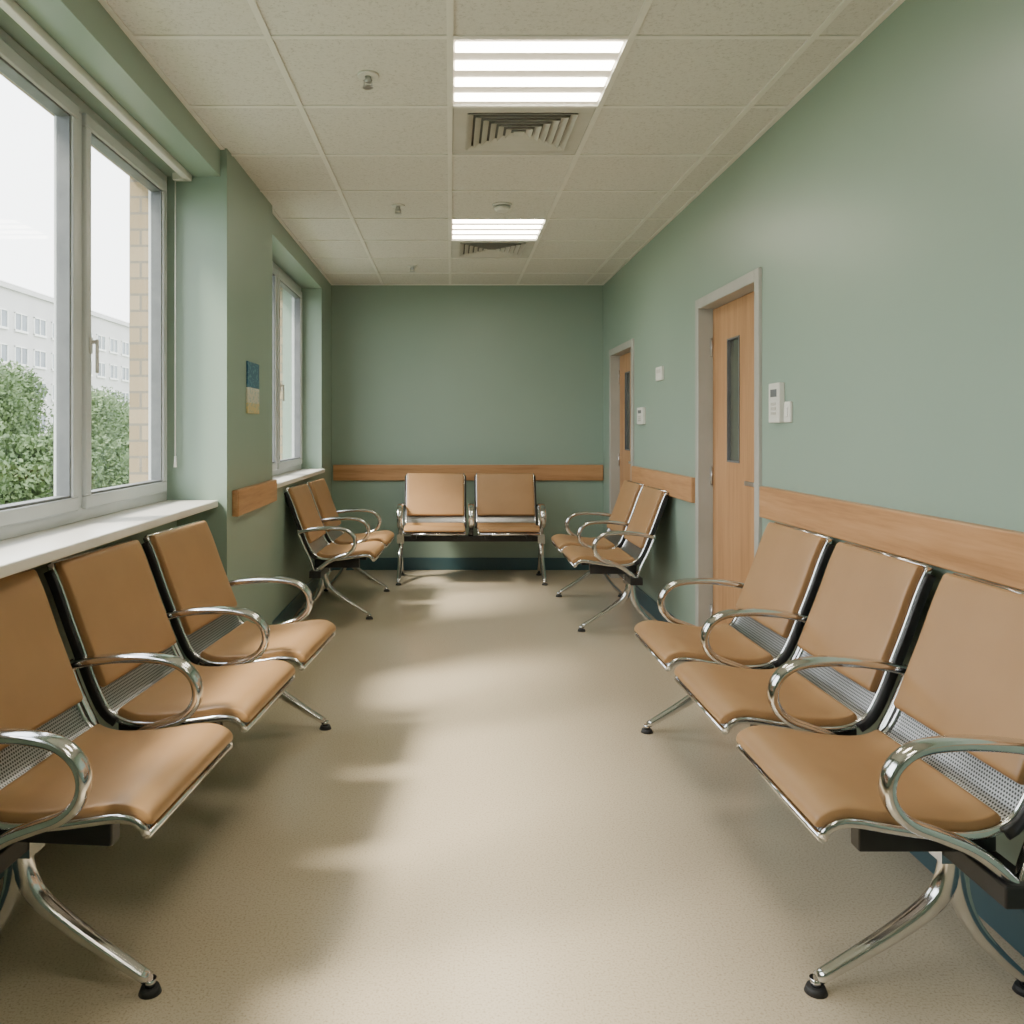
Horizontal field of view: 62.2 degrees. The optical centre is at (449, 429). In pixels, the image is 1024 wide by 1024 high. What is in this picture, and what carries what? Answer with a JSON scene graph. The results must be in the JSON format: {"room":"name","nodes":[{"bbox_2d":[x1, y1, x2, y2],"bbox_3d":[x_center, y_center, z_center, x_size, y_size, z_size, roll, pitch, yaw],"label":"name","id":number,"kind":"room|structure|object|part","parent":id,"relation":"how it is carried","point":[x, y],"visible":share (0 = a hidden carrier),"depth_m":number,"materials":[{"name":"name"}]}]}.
{"room":"hospital interior","nodes":[
{"label":"hospital interior","id":0,"kind":"room"},
{"bbox_2d":[0,72,282,483],"bbox_3d":[-1.430,-0.225,2.275,0.100,3.150,10.550,0,0,0],"label":"brick wall","id":1,"kind":"structure","parent":0,"point":[138,194],"depth_m":3.90,"materials":[{"name":"beige brick"}]},
{"bbox_2d":[0,0,330,729],"bbox_3d":[-1.220,-0.200,2.275,0.320,2.900,10.550,0,0,0],"label":"wall","id":2,"kind":"structure","parent":0,"point":[84,29],"depth_m":3.56,"materials":[{"name":"green paint"}]},
{"bbox_2d":[0,28,166,540],"bbox_3d":[-1.340,-0.423,2.100,0.070,1.493,3.600,0,0,0],"label":"frame","id":3,"kind":"object","parent":2,"relation":"attached to","point":[7,532],"visible":0.2,"depth_m":2.98,"materials":[{"name":"plastic"}]},
{"bbox_2d":[0,0,191,526],"bbox_3d":[-1.272,-0.445,2.090,0.175,1.451,3.580,0,0,0],"label":"window","id":4,"kind":"structure","parent":2,"relation":"in","point":[8,517],"depth_m":3.00,"materials":[{"name":"plastic"}]},
{"bbox_2d":[0,57,161,510],"bbox_3d":[-1.323,-0.423,2.100,0.045,1.313,3.420,0,0,0],"label":"sash","id":5,"kind":"object","parent":4,"relation":"attached to","point":[63,118],"visible":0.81,"depth_m":2.89,"materials":[{"name":"white plastic"}]},
{"bbox_3d":[-1.275,-0.269,3.030,0.030,0.130,0.020,0,0,0],"label":"handle","id":6,"kind":"part","parent":4,"relation":"part of","materials":[{"name":"white plastic"}]},
{"bbox_3d":[-1.224,-0.500,2.090,0.078,1.340,3.580,0,0,0],"label":"window blind rail","id":7,"kind":"part","parent":4,"relation":"part of","materials":[{"name":"white plastic"}]},
{"bbox_3d":[-1.200,-1.155,2.090,0.030,0.030,3.580,0,0,0],"label":"rail","id":8,"kind":"part","parent":4,"relation":"part of","materials":[{"name":"white plastic"}]},
{"bbox_3d":[-1.232,-0.500,3.857,0.063,1.340,0.035,0,0,0],"label":"cord","id":9,"kind":"part","parent":4,"relation":"part of","materials":[{"name":"white plastic"}]},
{"bbox_2d":[0,500,217,578],"bbox_3d":[-1.222,0.339,2.099,0.307,0.032,3.598,0,0,0],"label":"window sill","id":10,"kind":"structure","parent":2,"relation":"attached to","point":[18,554],"depth_m":2.66,"materials":[{"name":"stone"}]},
{"bbox_2d":[0,569,331,878],"bbox_3d":[-1.139,1.195,3.919,0.242,0.110,7.238,0,0,0],"label":"baseboard","id":11,"kind":"structure","parent":2,"relation":"attached to","point":[292,608],"depth_m":5.69,"materials":[{"name":"teal plastic"}]},
{"bbox_2d":[272,261,300,475],"bbox_3d":[-1.260,-0.425,5.935,0.070,1.490,2.070,0,0,0],"label":"frame","id":12,"kind":"object","parent":2,"relation":"attached to","point":[296,467],"visible":0.08,"depth_m":6.66,"materials":[{"name":"plastic"}]},
{"bbox_2d":[272,265,301,470],"bbox_3d":[-1.230,-0.425,5.935,0.100,1.406,1.986,0,0,0],"label":"window","id":13,"kind":"structure","parent":2,"relation":"in","point":[279,276],"depth_m":6.00,"materials":[{"name":"plastic"}]},
{"bbox_3d":[-1.195,-0.270,6.020,0.030,0.130,0.020,0,0,0],"label":"handle","id":14,"kind":"part","parent":13,"relation":"part of","materials":[{"name":"white plastic"}]},
{"bbox_2d":[272,273,299,462],"bbox_3d":[-1.242,-0.425,5.935,0.045,1.310,1.890,0,0,0],"label":"gasket","id":15,"kind":"object","parent":13,"relation":"attached to","point":[284,286],"visible":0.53,"depth_m":6.87,"materials":[{"name":"white plastic"}]},
{"bbox_2d":[272,469,324,487],"bbox_3d":[-1.202,0.335,5.936,0.345,0.030,2.068,0,0,0],"label":"window sill","id":16,"kind":"structure","parent":2,"relation":"attached to","point":[284,479],"depth_m":5.94,"materials":[{"name":"laminate"}]},
{"bbox_2d":[167,148,271,664],"bbox_3d":[-1.205,-0.025,4.400,0.350,2.550,1.000,0,0,0],"label":"pillar","id":17,"kind":"structure","parent":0,"point":[224,222],"depth_m":3.90,"materials":[{"name":"green paint"}]},
{"bbox_2d":[246,361,258,413],"bbox_3d":[-1.026,-0.217,4.400,0.008,0.265,0.260,0,0,0],"label":"wall sign","id":18,"kind":"object","parent":17,"relation":"attached to","point":[252,369],"visible":1,"depth_m":4.37,"materials":[{"name":"multicoloured paper"}]},
{"bbox_2d":[232,479,276,516],"bbox_3d":[-1.014,0.347,4.435,0.032,0.125,0.890,0,0,0],"label":"trim","id":19,"kind":"structure","parent":17,"relation":"attached to","point":[247,499],"depth_m":4.29,"materials":[{"name":"brown wood"}]},
{"bbox_2d":[331,285,602,557],"bbox_3d":[0.030,-0.200,7.625,3.040,2.900,0.150,0,0,0],"label":"wall","id":20,"kind":"structure","parent":0,"point":[421,374],"depth_m":7.55,"materials":[{"name":"green paint"}]},
{"bbox_2d":[332,558,588,569],"bbox_3d":[0.155,1.195,7.544,2.430,0.110,0.012,0,0,0],"label":"baseboard","id":21,"kind":"structure","parent":20,"relation":"attached to","point":[380,563],"depth_m":7.54,"materials":[{"name":"teal plastic"}]},
{"bbox_2d":[333,465,602,480],"bbox_3d":[0.163,0.380,7.534,2.405,0.140,0.032,0,0,0],"label":"trim","id":22,"kind":"structure","parent":20,"relation":"attached to","point":[340,472],"depth_m":7.52,"materials":[{"name":"brown wood"}]},
{"bbox_2d":[106,0,895,283],"bbox_3d":[0.155,-1.308,2.275,2.430,0.015,10.550,0,0,0],"label":"ceiling","id":23,"kind":"structure","parent":0,"point":[204,71],"depth_m":3.42,"materials":[{"name":"tile"}]},
{"bbox_2d":[357,70,378,89],"bbox_3d":[-0.300,-1.276,3.090,0.080,0.048,0.080,0,0,0],"label":"sprinkler","id":24,"kind":"object","parent":23,"relation":"attached to","point":[368,76],"visible":1,"depth_m":3.08,"materials":[{"name":"white metal"}]},
{"bbox_2d":[391,204,404,214],"bbox_3d":[-0.300,-1.276,4.890,0.080,0.048,0.080,0,0,0],"label":"sprinkler","id":25,"kind":"object","parent":23,"relation":"attached to","point":[397,206],"visible":1,"depth_m":4.88,"materials":[{"name":"white metal"}]},
{"bbox_2d":[407,265,416,271],"bbox_3d":[-0.300,-1.276,6.690,0.080,0.048,0.080,0,0,0],"label":"sprinkler","id":26,"kind":"object","parent":23,"relation":"attached to","point":[411,267],"visible":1,"depth_m":6.68,"materials":[{"name":"white metal"}]},
{"bbox_2d":[451,241,534,257],"bbox_3d":[0.300,-1.319,6.090,0.592,0.053,0.592,0,0,0],"label":"ceiling vent","id":27,"kind":"object","parent":23,"relation":"in","point":[460,249],"visible":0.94,"depth_m":6.09,"materials":[{"name":"grey metal"}]},
{"bbox_2d":[452,220,544,239],"bbox_3d":[0.300,-1.349,5.490,0.596,0.101,0.596,0,0,0],"label":"ceiling light","id":28,"kind":"object","parent":23,"relation":"in","point":[461,229],"depth_m":5.50,"materials":[{"name":"white plastic"}]},
{"bbox_2d":[98,0,904,284],"bbox_3d":[0.155,-1.297,2.275,2.430,0.010,10.550,0,0,0],"label":"grid","id":29,"kind":"object","parent":23,"relation":"attached to","point":[254,7],"visible":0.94,"depth_m":3.56,"materials":[{"name":"paint"}]},
{"bbox_2d":[492,202,511,212],"bbox_3d":[0.300,-1.280,4.870,0.116,0.040,0.116,0,0,0],"label":"smoke detector","id":30,"kind":"object","parent":23,"relation":"attached to","point":[500,207],"visible":1,"depth_m":4.84,"materials":[{"name":"white plastic"}]},
{"bbox_2d":[452,108,595,153],"bbox_3d":[0.300,-1.319,3.690,0.592,0.053,0.592,0,0,0],"label":"ceiling vent","id":31,"kind":"object","parent":23,"relation":"in","point":[475,130],"visible":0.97,"depth_m":3.68,"materials":[{"name":"grey metal"}]},
{"bbox_2d":[453,39,626,104],"bbox_3d":[0.300,-1.349,3.090,0.596,0.101,0.596,0,0,0],"label":"ceiling light","id":32,"kind":"object","parent":23,"relation":"in","point":[485,71],"depth_m":3.07,"materials":[{"name":"white plastic"}]},
{"bbox_2d":[0,570,1023,1023],"bbox_3d":[0.030,1.325,2.275,3.040,0.150,10.850,0,0,0],"label":"floor","id":33,"kind":"structure","parent":0,"point":[485,827],"depth_m":2.41,"materials":[{"name":"plastic"}]},
{"bbox_2d":[0,521,335,999],"bbox_3d":[-0.830,0.811,2.635,0.593,0.877,1.910,0,0,5],"label":"bench","id":34,"kind":"object","parent":33,"relation":"on","point":[67,777],"visible":1,"depth_m":2.27,"materials":[{"name":"leather"}]},
{"bbox_3d":[-0.918,0.761,1.719,0.388,0.305,0.047,0,0,5],"label":"armrest","id":35,"kind":"part","parent":34,"relation":"part of","materials":[{"name":"silver metal"}]},
{"bbox_3d":[-0.866,0.761,2.312,0.388,0.305,0.047,0,0,5],"label":"armrest","id":36,"kind":"part","parent":34,"relation":"part of","materials":[{"name":"silver metal"}]},
{"bbox_3d":[-0.813,0.761,2.920,0.388,0.305,0.047,0,0,5],"label":"armrest","id":37,"kind":"part","parent":34,"relation":"part of","materials":[{"name":"silver metal"}]},
{"bbox_3d":[-0.761,0.761,3.514,0.388,0.305,0.047,0,0,5],"label":"armrest","id":38,"kind":"part","parent":34,"relation":"part of","materials":[{"name":"silver metal"}]},
{"bbox_2d":[284,479,393,619],"bbox_3d":[-0.746,0.811,5.958,0.593,0.877,1.280,0,0,2],"label":"bench","id":39,"kind":"object","parent":33,"relation":"on","point":[321,536],"visible":0.99,"depth_m":5.61,"materials":[{"name":"leather"}]},
{"bbox_3d":[-0.780,0.761,5.353,0.388,0.305,0.047,0,0,3],"label":"armrest","id":40,"kind":"part","parent":39,"relation":"part of","materials":[{"name":"silver metal"}]},
{"bbox_3d":[-0.754,0.761,5.958,0.388,0.305,0.047,0,0,2],"label":"armrest","id":41,"kind":"part","parent":39,"relation":"part of","materials":[{"name":"silver metal"}]},
{"bbox_3d":[-0.727,0.761,6.564,0.388,0.305,0.047,0,0,2],"label":"armrest","id":42,"kind":"part","parent":39,"relation":"part of","materials":[{"name":"silver metal"}]},
{"bbox_2d":[396,473,547,585],"bbox_3d":[0.175,0.811,7.040,1.240,0.877,0.593,0,0,0],"label":"bench","id":43,"kind":"object","parent":33,"relation":"on","point":[433,509],"visible":1,"depth_m":7.17,"materials":[{"name":"leather"}]},
{"bbox_3d":[-0.411,0.761,7.048,0.047,0.305,0.388,0,0,0],"label":"armrest","id":44,"kind":"part","parent":43,"relation":"part of","materials":[{"name":"silver metal"}]},
{"bbox_3d":[0.175,0.761,7.048,0.047,0.305,0.388,0,0,0],"label":"armrest","id":45,"kind":"part","parent":43,"relation":"part of","materials":[{"name":"silver metal"}]},
{"bbox_3d":[0.761,0.761,7.048,0.047,0.305,0.388,0,0,0],"label":"armrest","id":46,"kind":"part","parent":43,"relation":"part of","materials":[{"name":"silver metal"}]},
{"bbox_2d":[551,480,668,631],"bbox_3d":[1.045,0.811,5.725,0.593,0.877,1.290,0,0,0],"label":"bench","id":47,"kind":"object","parent":33,"relation":"on","point":[628,541],"visible":0.98,"depth_m":5.36,"materials":[{"name":"leather"}]},
{"bbox_3d":[1.054,0.761,6.326,0.388,0.305,0.047,0,0,0],"label":"armrest","id":48,"kind":"part","parent":47,"relation":"part of","materials":[{"name":"silver metal"}]},
{"bbox_3d":[1.054,0.761,5.720,0.388,0.305,0.047,0,0,0],"label":"armrest","id":49,"kind":"part","parent":47,"relation":"part of","materials":[{"name":"silver metal"}]},
{"bbox_3d":[1.054,0.761,5.114,0.388,0.305,0.047,0,0,0],"label":"armrest","id":50,"kind":"part","parent":47,"relation":"part of","materials":[{"name":"silver metal"}]},
{"bbox_2d":[634,522,1023,998],"bbox_3d":[1.042,0.811,2.585,0.593,0.877,1.880,0,0,0],"label":"bench","id":51,"kind":"object","parent":33,"relation":"on","point":[941,773],"visible":1,"depth_m":2.10,"materials":[{"name":"leather"}]},
{"bbox_3d":[1.050,0.761,3.481,0.388,0.305,0.047,0,0,0],"label":"armrest","id":52,"kind":"part","parent":51,"relation":"part of","materials":[{"name":"silver metal"}]},
{"bbox_3d":[1.050,0.761,2.885,0.388,0.305,0.047,0,0,0],"label":"armrest","id":53,"kind":"part","parent":51,"relation":"part of","materials":[{"name":"silver metal"}]},
{"bbox_3d":[1.050,0.761,2.275,0.388,0.305,0.047,0,0,0],"label":"armrest","id":54,"kind":"part","parent":51,"relation":"part of","materials":[{"name":"silver metal"}]},
{"bbox_3d":[1.050,0.761,1.679,0.388,0.305,0.047,0,0,0],"label":"armrest","id":55,"kind":"part","parent":51,"relation":"part of","materials":[{"name":"silver metal"}]},
{"bbox_2d":[603,0,1023,865],"bbox_3d":[1.460,-0.200,2.275,0.180,2.900,10.550,0,0,0],"label":"wall","id":56,"kind":"structure","parent":0,"point":[881,215],"depth_m":2.71,"materials":[{"name":"green paint"}]},
{"bbox_2d":[618,371,619,465],"bbox_3d":[1.429,0.275,7.142,0.016,1.550,0.015,0,0,0],"label":"hinges","id":57,"kind":"object","parent":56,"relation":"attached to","point":[618,371],"visible":0.67,"depth_m":7.14,"materials":[{"name":"metal"}]},
{"bbox_2d":[609,339,633,577],"bbox_3d":[1.442,0.285,6.740,0.176,1.930,0.920,0,0,0],"label":"frame","id":58,"kind":"object","parent":56,"relation":"attached to","point":[615,353],"visible":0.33,"depth_m":7.15,"materials":[{"name":"grey paint"}]},
{"bbox_2d":[620,352,630,578],"bbox_3d":[1.455,0.310,6.740,0.040,1.863,0.802,0,0,0],"label":"leaf","id":59,"kind":"object","parent":56,"relation":"attached to","point":[625,360],"visible":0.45,"depth_m":6.99,"materials":[{"name":"brown wood"}]},
{"bbox_2d":[625,371,629,450],"bbox_3d":[1.453,-0.152,6.827,0.044,0.635,0.185,0,0,0],"label":"panel","id":60,"kind":"object","parent":59,"relation":"attached to","point":[628,371],"visible":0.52,"depth_m":6.91,"materials":[{"name":"grey glass"}]},
{"bbox_2d":[627,373,628,448],"bbox_3d":[1.451,-0.153,6.828,0.008,0.617,0.167,0,0,0],"label":"glass","id":61,"kind":"object","parent":59,"relation":"in","point":[627,373],"depth_m":6.87,"materials":[{"name":"grey glass"}]},
{"bbox_2d":[637,407,645,423],"bbox_3d":[1.356,-0.100,5.995,0.028,0.120,0.170,0,0,0],"label":"card reader","id":62,"kind":"object","parent":56,"relation":"attached to","point":[641,412],"visible":1,"depth_m":5.93,"materials":[{"name":"white plastic"}]},
{"bbox_2d":[656,366,663,380],"bbox_3d":[1.360,-0.365,5.480,0.020,0.090,0.160,0,0,0],"label":"thermostat","id":63,"kind":"object","parent":56,"relation":"attached to","point":[659,370],"visible":1,"depth_m":5.44,"materials":[{"name":"white plastic"}]},
{"bbox_2d":[631,466,694,502],"bbox_3d":[1.354,0.335,5.465,0.032,0.140,1.550,0,0,0],"label":"trim","id":64,"kind":"structure","parent":56,"relation":"attached to","point":[681,487],"depth_m":5.17,"materials":[{"name":"brown wood"}]},
{"bbox_2d":[710,338,712,616],"bbox_3d":[1.429,0.275,4.612,0.016,1.550,0.015,0,0,0],"label":"hinges","id":65,"kind":"object","parent":56,"relation":"attached to","point":[711,339],"visible":0.88,"depth_m":4.61,"materials":[{"name":"metal"}]},
{"bbox_2d":[695,267,761,626],"bbox_3d":[1.442,0.268,4.190,0.176,1.965,0.960,0,0,0],"label":"frame","id":66,"kind":"object","parent":56,"relation":"attached to","point":[750,282],"visible":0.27,"depth_m":4.62,"materials":[{"name":"grey paint"}]},
{"bbox_2d":[713,291,753,625],"bbox_3d":[1.426,0.293,4.190,0.098,1.898,0.842,0,0,0],"label":"leaf","id":67,"kind":"object","parent":56,"relation":"attached to","point":[733,501],"depth_m":4.29,"materials":[{"name":"brown wood"}]},
{"bbox_2d":[727,335,739,462],"bbox_3d":[1.453,-0.152,4.277,0.044,0.635,0.185,0,0,0],"label":"panel","id":68,"kind":"object","parent":67,"relation":"attached to","point":[738,336],"visible":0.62,"depth_m":4.36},
{"bbox_2d":[730,338,737,460],"bbox_3d":[1.451,-0.153,4.277,0.008,0.617,0.167,0,0,0],"label":"glass","id":69,"kind":"object","parent":67,"relation":"in","point":[733,343],"depth_m":4.30,"materials":[{"name":"grey glass"}]},
{"bbox_3d":[1.407,0.250,3.886,0.060,0.052,0.146,0,0,0],"label":"handle","id":70,"kind":"part","parent":67,"relation":"part of","materials":[{"name":"silver metal"}]},
{"bbox_2d":[769,382,784,422],"bbox_3d":[1.356,-0.113,3.513,0.028,0.165,0.115,0,0,0],"label":"keypad","id":71,"kind":"object","parent":56,"relation":"attached to","point":[776,390],"visible":1,"depth_m":3.48,"materials":[{"name":"white plastic"}]},
{"bbox_2d":[784,401,792,422],"bbox_3d":[1.361,-0.072,3.408,0.017,0.085,0.065,0,0,0],"label":"light switch","id":72,"kind":"object","parent":56,"relation":"attached to","point":[788,406],"visible":1,"depth_m":3.39,"materials":[{"name":"white plastic"}]},
{"bbox_2d":[607,574,1023,956],"bbox_3d":[1.364,1.195,2.269,0.012,0.110,10.538,0,0,0],"label":"baseboard","id":73,"kind":"structure","parent":56,"relation":"attached to","point":[1008,923],"depth_m":2.13,"materials":[{"name":"teal plastic"}]},
{"bbox_2d":[759,486,1023,590],"bbox_3d":[1.354,0.310,0.330,0.032,0.134,6.660,0,0,0],"label":"trim","id":74,"kind":"structure","parent":56,"relation":"attached to","point":[988,553],"depth_m":2.45,"materials":[{"name":"brown wood"}]},
{"label":"outside","id":75,"kind":"structure","parent":0,"visible":0},
{"bbox_3d":[-60.760,1.450,100.000,118.480,0.200,240.000,0,0,0],"label":"ground","id":76,"kind":"structure","parent":75,"visible":0},
{"bbox_2d":[0,421,9,450],"bbox_3d":[-8.929,0.164,14.585,2.614,2.372,1.986,0,0,0],"label":"shrub","id":77,"kind":"object","parent":76,"relation":"on","point":[5,436],"visible":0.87,"depth_m":14.64,"materials":[{"name":"green plant"}]},
{"bbox_2d":[0,449,12,504],"bbox_3d":[-7.429,0.733,13.277,1.131,1.260,1.320,0,0,0],"label":"shrub","id":78,"kind":"object","parent":76,"relation":"on","point":[6,476],"visible":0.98,"depth_m":13.29,"materials":[{"name":"green plant"}]},
{"bbox_2d":[0,358,39,450],"bbox_3d":[-9.750,-0.095,17.436,2.141,2.911,2.068,0,0,-12],"label":"shrub","id":79,"kind":"object","parent":76,"relation":"on","point":[8,406],"visible":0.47,"depth_m":17.63,"materials":[{"name":"green plant"}]},
{"bbox_2d":[0,360,52,435],"bbox_3d":[-10.840,-0.173,20.555,2.130,3.046,2.588,0,0,-22],"label":"shrub","id":80,"kind":"object","parent":76,"relation":"on","point":[28,392],"visible":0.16,"depth_m":20.42,"materials":[{"name":"green plant"}]},
{"bbox_2d":[0,433,53,504],"bbox_3d":[-7.361,0.708,14.778,1.303,1.301,1.673,0,0,41],"label":"shrub","id":81,"kind":"object","parent":76,"relation":"on","point":[30,459],"visible":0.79,"depth_m":14.58,"materials":[{"name":"green plant"}]},
{"bbox_2d":[0,280,128,435],"bbox_3d":[-46.850,-5.950,106.000,14.300,14.600,88.600,0,0,0],"label":"facade","id":82,"kind":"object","parent":76,"relation":"on","point":[13,298],"visible":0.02,"depth_m":83.76,"materials":[{"name":"white paint"}]},
{"bbox_2d":[0,308,128,432],"bbox_3d":[-45.885,-5.300,105.100,12.130,11.100,86.400,0,0,0],"label":"window surround","id":83,"kind":"object","parent":82,"relation":"attached to","point":[1,309],"visible":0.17,"depth_m":83.31,"materials":[{"name":"white paint"}]},
{"bbox_2d":[2,310,127,430],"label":"windows","id":84,"kind":"structure","parent":82,"relation":"attached to","point":[4,312],"depth_m":82.86,"materials":[{"name":"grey glass"}]},
{"bbox_2d":[48,432,103,489],"bbox_3d":[-7.557,0.686,16.606,1.385,1.360,1.185,0,0,0],"label":"shrub","id":85,"kind":"object","parent":76,"relation":"on","point":[96,474],"visible":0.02,"depth_m":16.74,"materials":[{"name":"green plant"}]},
{"bbox_2d":[39,386,128,442],"bbox_3d":[-10.007,0.056,23.438,2.400,2.588,2.232,0,0,10],"label":"shrub","id":86,"kind":"object","parent":76,"relation":"on","point":[103,409],"visible":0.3,"depth_m":23.10,"materials":[{"name":"green plant"}]},
{"bbox_2d":[91,434,128,488],"bbox_3d":[-7.531,0.724,18.518,1.396,1.268,1.474,0,0,0],"label":"shrub","id":87,"kind":"object","parent":76,"relation":"on","point":[115,472],"visible":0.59,"depth_m":18.14,"materials":[{"name":"green plant"}]},
{"bbox_2d":[93,386,128,443],"bbox_3d":[-11.184,-0.033,26.994,2.430,2.770,2.789,0,0,-44],"label":"shrub","id":88,"kind":"object","parent":76,"relation":"on","point":[121,397],"visible":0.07,"depth_m":27.01,"materials":[{"name":"green plant"}]},
{"bbox_2d":[119,432,128,454],"bbox_3d":[-7.689,0.692,20.348,1.385,1.335,1.219,0,0,0],"label":"shrub","id":89,"kind":"object","parent":76,"relation":"on","point":[125,440],"visible":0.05,"depth_m":20.01,"materials":[{"name":"green plant"}]}
]}

